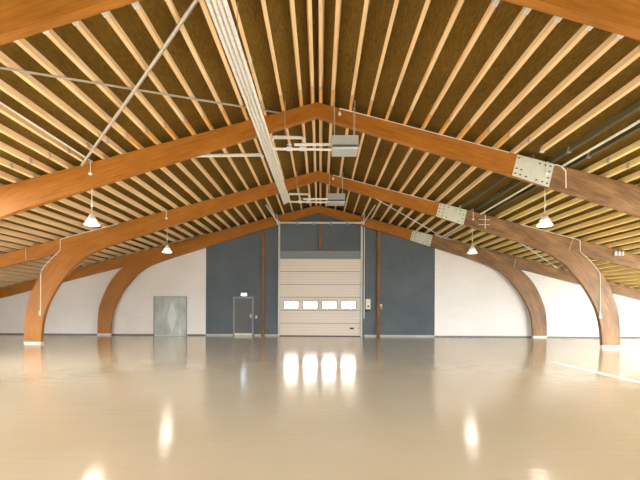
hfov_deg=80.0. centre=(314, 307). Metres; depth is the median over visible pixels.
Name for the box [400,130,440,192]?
purlin
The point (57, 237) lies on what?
purlin
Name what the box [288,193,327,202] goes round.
pipe
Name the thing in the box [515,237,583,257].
purlin
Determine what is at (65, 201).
purlin
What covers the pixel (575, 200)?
purlin
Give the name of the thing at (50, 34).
purlin
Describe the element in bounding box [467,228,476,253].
pendant lamp
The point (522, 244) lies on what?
rod
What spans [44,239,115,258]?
purlin
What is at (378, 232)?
timber post
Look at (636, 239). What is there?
purlin
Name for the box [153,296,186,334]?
door
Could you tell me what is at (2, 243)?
purlin
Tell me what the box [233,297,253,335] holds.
door
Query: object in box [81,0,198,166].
rod
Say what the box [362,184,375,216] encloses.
purlin
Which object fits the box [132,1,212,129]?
purlin
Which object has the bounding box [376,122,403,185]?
purlin
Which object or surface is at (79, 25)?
purlin
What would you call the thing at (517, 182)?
purlin
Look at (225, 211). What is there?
purlin
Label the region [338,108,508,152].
cable
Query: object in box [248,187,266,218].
purlin
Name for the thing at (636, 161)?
purlin
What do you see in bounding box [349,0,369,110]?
purlin
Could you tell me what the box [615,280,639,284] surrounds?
purlin
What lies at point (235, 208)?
purlin
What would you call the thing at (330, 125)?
purlin
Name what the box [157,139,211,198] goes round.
purlin
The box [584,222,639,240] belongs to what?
purlin
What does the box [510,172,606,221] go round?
purlin
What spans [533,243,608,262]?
purlin
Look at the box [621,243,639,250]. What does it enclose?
purlin
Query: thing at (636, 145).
purlin
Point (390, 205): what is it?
purlin
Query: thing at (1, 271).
purlin
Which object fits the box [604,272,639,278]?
purlin
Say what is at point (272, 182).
purlin
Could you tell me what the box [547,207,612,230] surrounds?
purlin
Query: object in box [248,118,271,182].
purlin
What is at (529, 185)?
conduit
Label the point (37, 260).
purlin
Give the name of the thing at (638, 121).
conduit
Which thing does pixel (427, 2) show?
purlin
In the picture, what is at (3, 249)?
purlin
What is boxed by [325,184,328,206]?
purlin
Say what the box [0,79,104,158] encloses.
purlin
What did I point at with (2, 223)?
purlin
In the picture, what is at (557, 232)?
purlin
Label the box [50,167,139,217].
purlin
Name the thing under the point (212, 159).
purlin
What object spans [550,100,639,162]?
purlin
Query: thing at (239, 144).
purlin
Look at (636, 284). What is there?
purlin
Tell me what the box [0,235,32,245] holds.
purlin
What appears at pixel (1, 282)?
purlin
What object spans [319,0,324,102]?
purlin
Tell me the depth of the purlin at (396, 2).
7.51 m
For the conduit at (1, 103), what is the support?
attached to the purlin at (3, 109)
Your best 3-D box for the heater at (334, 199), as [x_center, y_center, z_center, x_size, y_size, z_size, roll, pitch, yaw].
[0.841,-4.632,14.609,0.650,1.292,0.520,0,0,1]
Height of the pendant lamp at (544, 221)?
1.000 m
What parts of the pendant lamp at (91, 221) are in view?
lamp shade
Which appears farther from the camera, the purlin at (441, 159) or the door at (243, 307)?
the door at (243, 307)
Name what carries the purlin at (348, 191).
on the arch at (75, 249)
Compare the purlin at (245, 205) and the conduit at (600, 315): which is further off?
the purlin at (245, 205)
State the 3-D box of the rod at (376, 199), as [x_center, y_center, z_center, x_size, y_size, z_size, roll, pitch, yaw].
[3.974,-4.356,17.493,7.319,1.512,0.040,0,0,-39]
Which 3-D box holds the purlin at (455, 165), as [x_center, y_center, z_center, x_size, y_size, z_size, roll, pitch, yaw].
[4.322,-4.352,12.437,0.105,0.167,4.996,0,0,1]
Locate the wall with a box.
[0,204,639,336]
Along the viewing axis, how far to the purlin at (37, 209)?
13.30 m
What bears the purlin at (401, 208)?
on the arch at (75, 249)
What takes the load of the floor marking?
on the floor
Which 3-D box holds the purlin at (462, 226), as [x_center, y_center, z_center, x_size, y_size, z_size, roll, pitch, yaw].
[6.779,-3.714,17.550,0.105,0.167,5.296,0,0,1]
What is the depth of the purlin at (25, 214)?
13.38 m
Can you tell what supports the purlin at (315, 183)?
on the arch at (75, 249)
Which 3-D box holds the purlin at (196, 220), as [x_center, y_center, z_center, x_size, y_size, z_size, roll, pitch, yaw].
[-5.479,-4.022,17.735,0.105,0.167,5.296,0,0,1]
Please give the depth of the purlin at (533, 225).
18.43 m
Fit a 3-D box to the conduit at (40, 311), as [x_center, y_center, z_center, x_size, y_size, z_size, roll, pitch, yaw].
[-9.350,-1.524,15.116,3.154,3.681,0.056,0,0,1]
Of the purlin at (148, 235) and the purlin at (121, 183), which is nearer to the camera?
the purlin at (121, 183)
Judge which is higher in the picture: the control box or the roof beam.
the roof beam
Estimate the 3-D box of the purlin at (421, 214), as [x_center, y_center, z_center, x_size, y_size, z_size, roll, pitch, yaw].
[4.875,-4.224,17.579,0.105,0.167,5.296,0,0,1]
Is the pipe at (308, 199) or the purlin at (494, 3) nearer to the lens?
the purlin at (494, 3)
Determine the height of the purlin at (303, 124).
0.167 m
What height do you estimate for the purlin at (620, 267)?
0.167 m
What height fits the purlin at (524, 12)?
0.176 m
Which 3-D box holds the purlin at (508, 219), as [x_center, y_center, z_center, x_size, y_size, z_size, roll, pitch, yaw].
[7.730,-3.459,17.536,0.105,0.167,5.296,0,0,1]
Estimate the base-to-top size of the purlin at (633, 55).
0.176 m
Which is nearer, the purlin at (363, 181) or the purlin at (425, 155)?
the purlin at (425, 155)
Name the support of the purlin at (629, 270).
on the arch at (75, 249)
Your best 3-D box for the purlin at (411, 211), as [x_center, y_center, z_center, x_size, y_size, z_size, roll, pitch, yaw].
[4.399,-4.351,17.586,0.105,0.167,5.296,0,0,1]
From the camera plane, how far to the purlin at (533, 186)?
12.72 m
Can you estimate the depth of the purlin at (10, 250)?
17.51 m
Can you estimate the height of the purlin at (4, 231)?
0.167 m
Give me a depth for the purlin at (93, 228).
18.83 m
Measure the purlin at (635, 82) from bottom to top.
0.176 m
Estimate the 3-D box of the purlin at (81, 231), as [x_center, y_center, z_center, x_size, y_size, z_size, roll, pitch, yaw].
[-9.296,-3.038,17.792,0.105,0.167,5.296,0,0,1]
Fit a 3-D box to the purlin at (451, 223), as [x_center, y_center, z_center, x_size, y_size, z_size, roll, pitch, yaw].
[6.303,-3.841,17.558,0.105,0.167,5.296,0,0,1]
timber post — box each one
[261,230,264,335]
[319,213,321,250]
[377,231,379,336]
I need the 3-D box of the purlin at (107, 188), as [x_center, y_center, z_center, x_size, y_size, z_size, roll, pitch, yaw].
[-6.511,-3.776,12.599,0.105,0.167,4.996,0,0,1]
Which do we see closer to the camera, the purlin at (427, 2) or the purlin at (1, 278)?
the purlin at (427, 2)
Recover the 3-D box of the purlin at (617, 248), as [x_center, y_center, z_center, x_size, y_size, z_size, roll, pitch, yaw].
[12.013,-2.311,17.472,0.105,0.167,5.296,0,0,1]
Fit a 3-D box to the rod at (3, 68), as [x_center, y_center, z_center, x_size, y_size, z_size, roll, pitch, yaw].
[-3.664,-4.421,7.696,7.169,1.464,0.040,0,0,-40]
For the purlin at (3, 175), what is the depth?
9.87 m
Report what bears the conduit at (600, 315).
attached to the arch at (75, 249)
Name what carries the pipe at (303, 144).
attached to the bundle
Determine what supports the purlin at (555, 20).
on the arch at (19, 19)
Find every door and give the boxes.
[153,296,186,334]
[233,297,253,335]
[266,205,375,335]
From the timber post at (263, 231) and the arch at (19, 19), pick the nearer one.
the arch at (19, 19)
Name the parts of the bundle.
hanger rod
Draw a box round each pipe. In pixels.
[198,153,263,158]
[271,135,331,150]
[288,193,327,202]
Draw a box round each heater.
[328,169,344,205]
[331,95,357,156]
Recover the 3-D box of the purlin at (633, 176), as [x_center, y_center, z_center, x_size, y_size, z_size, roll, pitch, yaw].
[8.051,-3.328,7.445,0.113,0.176,4.866,0,0,1]
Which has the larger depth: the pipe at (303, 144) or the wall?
the wall
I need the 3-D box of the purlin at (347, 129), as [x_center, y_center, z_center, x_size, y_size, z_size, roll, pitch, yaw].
[0.991,-5.245,12.487,0.105,0.167,4.996,0,0,1]
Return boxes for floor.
[0,334,639,479]
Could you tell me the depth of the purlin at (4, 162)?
9.55 m
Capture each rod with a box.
[0,66,279,113]
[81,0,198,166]
[376,199,445,238]
[522,244,557,268]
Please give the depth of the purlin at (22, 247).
19.50 m
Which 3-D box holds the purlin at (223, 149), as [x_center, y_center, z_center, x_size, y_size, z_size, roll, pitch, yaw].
[-2.695,-4.761,12.542,0.105,0.167,4.996,0,0,1]
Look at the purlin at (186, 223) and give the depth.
18.54 m
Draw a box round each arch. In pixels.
[0,0,639,45]
[0,171,639,347]
[0,205,639,337]
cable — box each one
[332,175,434,201]
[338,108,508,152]
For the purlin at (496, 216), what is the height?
0.167 m
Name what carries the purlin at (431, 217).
on the arch at (75, 249)
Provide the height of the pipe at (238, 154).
0.657 m
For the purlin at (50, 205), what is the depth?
12.95 m
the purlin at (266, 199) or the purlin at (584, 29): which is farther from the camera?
the purlin at (266, 199)
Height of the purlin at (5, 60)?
0.176 m
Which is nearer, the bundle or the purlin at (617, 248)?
the bundle
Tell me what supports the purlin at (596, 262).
on the arch at (134, 264)
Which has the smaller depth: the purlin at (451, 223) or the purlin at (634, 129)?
the purlin at (634, 129)
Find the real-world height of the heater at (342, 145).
1.362 m
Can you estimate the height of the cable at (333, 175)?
1.074 m
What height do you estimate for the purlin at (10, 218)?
0.167 m
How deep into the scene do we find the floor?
5.62 m
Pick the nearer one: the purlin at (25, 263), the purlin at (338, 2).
the purlin at (338, 2)
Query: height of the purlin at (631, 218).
0.167 m
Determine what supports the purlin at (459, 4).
on the arch at (19, 19)
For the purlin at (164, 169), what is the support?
attached to the roof beam
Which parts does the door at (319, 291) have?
panel, panel, panel, panel, panel, panel, lintel panel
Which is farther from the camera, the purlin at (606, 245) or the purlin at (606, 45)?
the purlin at (606, 245)
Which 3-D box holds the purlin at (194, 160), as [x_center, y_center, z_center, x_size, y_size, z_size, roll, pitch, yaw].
[-3.649,-4.515,12.556,0.105,0.167,4.996,0,0,1]
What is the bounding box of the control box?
[365,299,369,311]
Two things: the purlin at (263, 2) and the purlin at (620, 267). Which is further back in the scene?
the purlin at (620, 267)
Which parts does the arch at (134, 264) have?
splice plate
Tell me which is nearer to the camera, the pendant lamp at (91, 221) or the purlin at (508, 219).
the pendant lamp at (91, 221)
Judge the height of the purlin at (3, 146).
0.176 m
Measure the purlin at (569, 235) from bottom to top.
0.167 m
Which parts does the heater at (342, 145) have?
casing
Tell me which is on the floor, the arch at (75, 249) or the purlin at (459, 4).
the arch at (75, 249)
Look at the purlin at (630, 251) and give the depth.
17.16 m
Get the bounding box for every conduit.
[0,102,92,161]
[39,223,117,315]
[480,184,532,214]
[520,224,601,318]
[561,119,639,166]
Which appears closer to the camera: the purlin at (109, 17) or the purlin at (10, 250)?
the purlin at (109, 17)
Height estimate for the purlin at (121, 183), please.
0.167 m
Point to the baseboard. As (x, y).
(206, 334)
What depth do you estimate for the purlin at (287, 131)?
13.02 m
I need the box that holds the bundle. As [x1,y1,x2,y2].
[205,0,289,203]
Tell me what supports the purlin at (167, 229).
attached to the arch at (75, 249)
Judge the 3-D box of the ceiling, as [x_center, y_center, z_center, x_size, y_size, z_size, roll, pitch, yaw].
[0.022,-3.154,7.801,37.800,5.121,25.600,0,0,1]
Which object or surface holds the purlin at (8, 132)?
on the arch at (19, 19)
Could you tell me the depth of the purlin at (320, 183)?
17.47 m
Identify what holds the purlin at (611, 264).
on the arch at (75, 249)
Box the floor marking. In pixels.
[551,362,639,382]
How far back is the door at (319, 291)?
20.23 m
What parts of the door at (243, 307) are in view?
kick plate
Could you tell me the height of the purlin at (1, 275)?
0.167 m
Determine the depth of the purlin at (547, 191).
12.76 m
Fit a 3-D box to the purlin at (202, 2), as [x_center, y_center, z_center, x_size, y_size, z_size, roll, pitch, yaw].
[-1.811,-5.003,7.593,0.113,0.176,4.866,0,0,1]
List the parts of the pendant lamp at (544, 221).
lamp shade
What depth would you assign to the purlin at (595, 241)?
18.80 m
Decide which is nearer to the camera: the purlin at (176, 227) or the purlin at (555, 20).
the purlin at (555, 20)
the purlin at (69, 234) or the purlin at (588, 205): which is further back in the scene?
the purlin at (69, 234)
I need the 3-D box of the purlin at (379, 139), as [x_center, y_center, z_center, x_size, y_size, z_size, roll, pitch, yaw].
[1.943,-4.990,12.473,0.105,0.167,4.996,0,0,1]
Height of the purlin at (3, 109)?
0.176 m
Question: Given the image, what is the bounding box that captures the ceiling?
[0,0,639,278]
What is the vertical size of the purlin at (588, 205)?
0.167 m
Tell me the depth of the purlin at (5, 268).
18.22 m
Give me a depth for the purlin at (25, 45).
7.33 m
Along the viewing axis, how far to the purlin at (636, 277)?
18.84 m
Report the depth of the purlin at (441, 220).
18.13 m
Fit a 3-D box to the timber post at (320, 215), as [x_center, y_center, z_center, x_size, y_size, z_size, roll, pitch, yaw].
[0.324,-4.186,20.240,0.136,2.275,0.114,0,0,1]
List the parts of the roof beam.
splice plate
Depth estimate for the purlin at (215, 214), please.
18.37 m
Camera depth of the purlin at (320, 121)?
12.20 m
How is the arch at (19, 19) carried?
on the floor
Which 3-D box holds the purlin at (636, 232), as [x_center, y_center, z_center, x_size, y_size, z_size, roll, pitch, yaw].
[10.984,-2.566,12.337,0.105,0.167,4.996,0,0,1]
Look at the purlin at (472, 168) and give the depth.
12.68 m
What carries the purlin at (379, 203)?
on the arch at (75, 249)
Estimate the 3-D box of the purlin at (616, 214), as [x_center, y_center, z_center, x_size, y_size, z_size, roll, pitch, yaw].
[9.556,-2.949,12.358,0.105,0.167,4.996,0,0,1]
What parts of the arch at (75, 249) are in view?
splice plate, clamp bracket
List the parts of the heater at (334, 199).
casing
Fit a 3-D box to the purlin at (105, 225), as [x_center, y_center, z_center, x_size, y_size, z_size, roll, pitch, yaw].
[-8.342,-3.284,17.777,0.105,0.167,5.296,0,0,1]
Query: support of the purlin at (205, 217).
on the arch at (75, 249)
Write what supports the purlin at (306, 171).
on the arch at (75, 249)
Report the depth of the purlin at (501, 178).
12.57 m
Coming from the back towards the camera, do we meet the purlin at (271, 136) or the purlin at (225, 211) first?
the purlin at (225, 211)
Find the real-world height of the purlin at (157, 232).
0.167 m
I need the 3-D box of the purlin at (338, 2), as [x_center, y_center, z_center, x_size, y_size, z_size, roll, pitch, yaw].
[0.438,-5.369,7.560,0.113,0.176,4.866,0,0,1]
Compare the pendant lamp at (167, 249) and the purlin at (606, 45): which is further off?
the pendant lamp at (167, 249)
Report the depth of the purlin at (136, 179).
12.93 m
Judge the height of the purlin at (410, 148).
0.167 m
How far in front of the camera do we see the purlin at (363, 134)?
12.52 m
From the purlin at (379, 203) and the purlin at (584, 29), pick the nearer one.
the purlin at (584, 29)
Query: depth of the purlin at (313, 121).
12.31 m
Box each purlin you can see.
[0,51,122,153]
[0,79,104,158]
[0,104,86,163]
[0,124,68,168]
[0,141,50,172]
[0,157,32,177]
[0,171,15,182]
[0,183,103,226]
[0,221,56,239]
[0,228,44,242]
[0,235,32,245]
[0,241,20,248]
[0,247,8,251]
[0,252,79,268]
[0,267,41,273]
[0,270,39,276]
[0,274,36,279]
[0,277,27,281]
[0,281,18,284]
[4,216,68,236]
[9,248,88,265]
[9,264,43,270]
[13,38,140,149]
[15,177,115,223]
[17,211,79,233]
[20,245,97,263]
[21,262,47,266]
[30,207,91,229]
[32,172,127,220]
[32,242,106,260]
[43,29,157,144]
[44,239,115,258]
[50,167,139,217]
[56,236,124,256]
[67,163,151,214]
[68,233,133,253]
[72,20,175,139]
[80,230,141,251]
[86,160,163,211]
[92,227,150,249]
[101,11,194,134]
[104,154,175,207]
[104,224,159,246]
[116,220,168,244]
[121,148,187,204]
[128,217,177,242]
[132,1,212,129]
[140,144,199,201]
[140,214,186,239]
[152,211,194,237]
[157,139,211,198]
[164,208,203,234]
[165,0,230,125]
[175,134,223,195]
[175,204,212,232]
[187,201,221,230]
[193,129,235,192]
[199,0,248,120]
[199,198,230,227]
[210,125,247,188]
[211,195,239,225]
[223,192,248,223]
[229,120,259,185]
[231,0,266,115]
[235,190,257,220]
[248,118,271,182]
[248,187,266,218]
[260,184,274,216]
[261,0,284,110]
[266,115,284,179]
[272,182,283,213]
[286,128,295,176]
[289,0,302,105]
[299,102,308,172]
[306,0,314,102]
[306,171,311,206]
[311,101,315,170]
[314,171,316,205]
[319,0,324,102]
[319,100,322,170]
[319,170,321,205]
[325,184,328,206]
[327,104,333,173]
[331,0,341,105]
[339,106,352,176]
[343,191,349,211]
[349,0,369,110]
[351,115,369,179]
[353,181,363,213]
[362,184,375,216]
[363,114,386,182]
[367,0,398,114]
[370,187,387,218]
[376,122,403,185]
[379,189,400,221]
[385,0,430,119]
[388,125,422,188]
[388,192,412,223]
[397,196,424,225]
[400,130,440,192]
[403,0,463,124]
[406,199,436,228]
[412,133,459,195]
[415,201,449,230]
[422,0,499,129]
[424,139,477,198]
[424,205,461,233]
[434,208,473,235]
[436,144,495,201]
[440,7,531,134]
[442,212,485,237]
[449,148,514,204]
[451,215,497,240]
[458,16,562,138]
[460,217,510,242]
[461,152,535,208]
[470,221,522,245]
[473,157,552,211]
[477,24,592,143]
[479,224,534,247]
[485,163,569,214]
[488,227,547,250]
[495,33,623,148]
[497,230,559,252]
[498,167,588,217]
[506,234,571,254]
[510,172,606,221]
[514,45,639,153]
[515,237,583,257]
[522,176,625,224]
[524,240,596,259]
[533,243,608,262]
[534,183,639,227]
[539,75,639,152]
[542,246,621,264]
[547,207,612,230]
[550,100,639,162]
[551,250,633,267]
[559,211,625,233]
[560,254,639,269]
[569,123,639,167]
[572,216,639,237]
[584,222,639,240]
[587,140,639,172]
[596,229,639,243]
[596,263,621,268]
[599,266,633,272]
[602,269,639,275]
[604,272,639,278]
[606,156,639,177]
[606,276,639,281]
[609,236,639,246]
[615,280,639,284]
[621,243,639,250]
[624,170,639,182]
[624,283,639,286]
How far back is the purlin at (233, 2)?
7.54 m
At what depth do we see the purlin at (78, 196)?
13.10 m
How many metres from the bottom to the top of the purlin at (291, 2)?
0.176 m
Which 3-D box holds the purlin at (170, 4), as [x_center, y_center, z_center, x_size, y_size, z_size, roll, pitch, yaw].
[-2.288,-4.880,7.601,0.113,0.176,4.866,0,0,1]
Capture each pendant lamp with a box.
[84,203,99,226]
[162,238,171,252]
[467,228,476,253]
[537,192,552,226]
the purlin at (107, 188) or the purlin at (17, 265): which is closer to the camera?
the purlin at (107, 188)
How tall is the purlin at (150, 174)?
0.167 m
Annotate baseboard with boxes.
[0,333,639,337]
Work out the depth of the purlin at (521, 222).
18.36 m
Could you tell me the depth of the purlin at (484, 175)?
12.67 m
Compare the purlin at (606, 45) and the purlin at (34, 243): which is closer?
the purlin at (606, 45)
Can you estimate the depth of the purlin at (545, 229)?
18.45 m

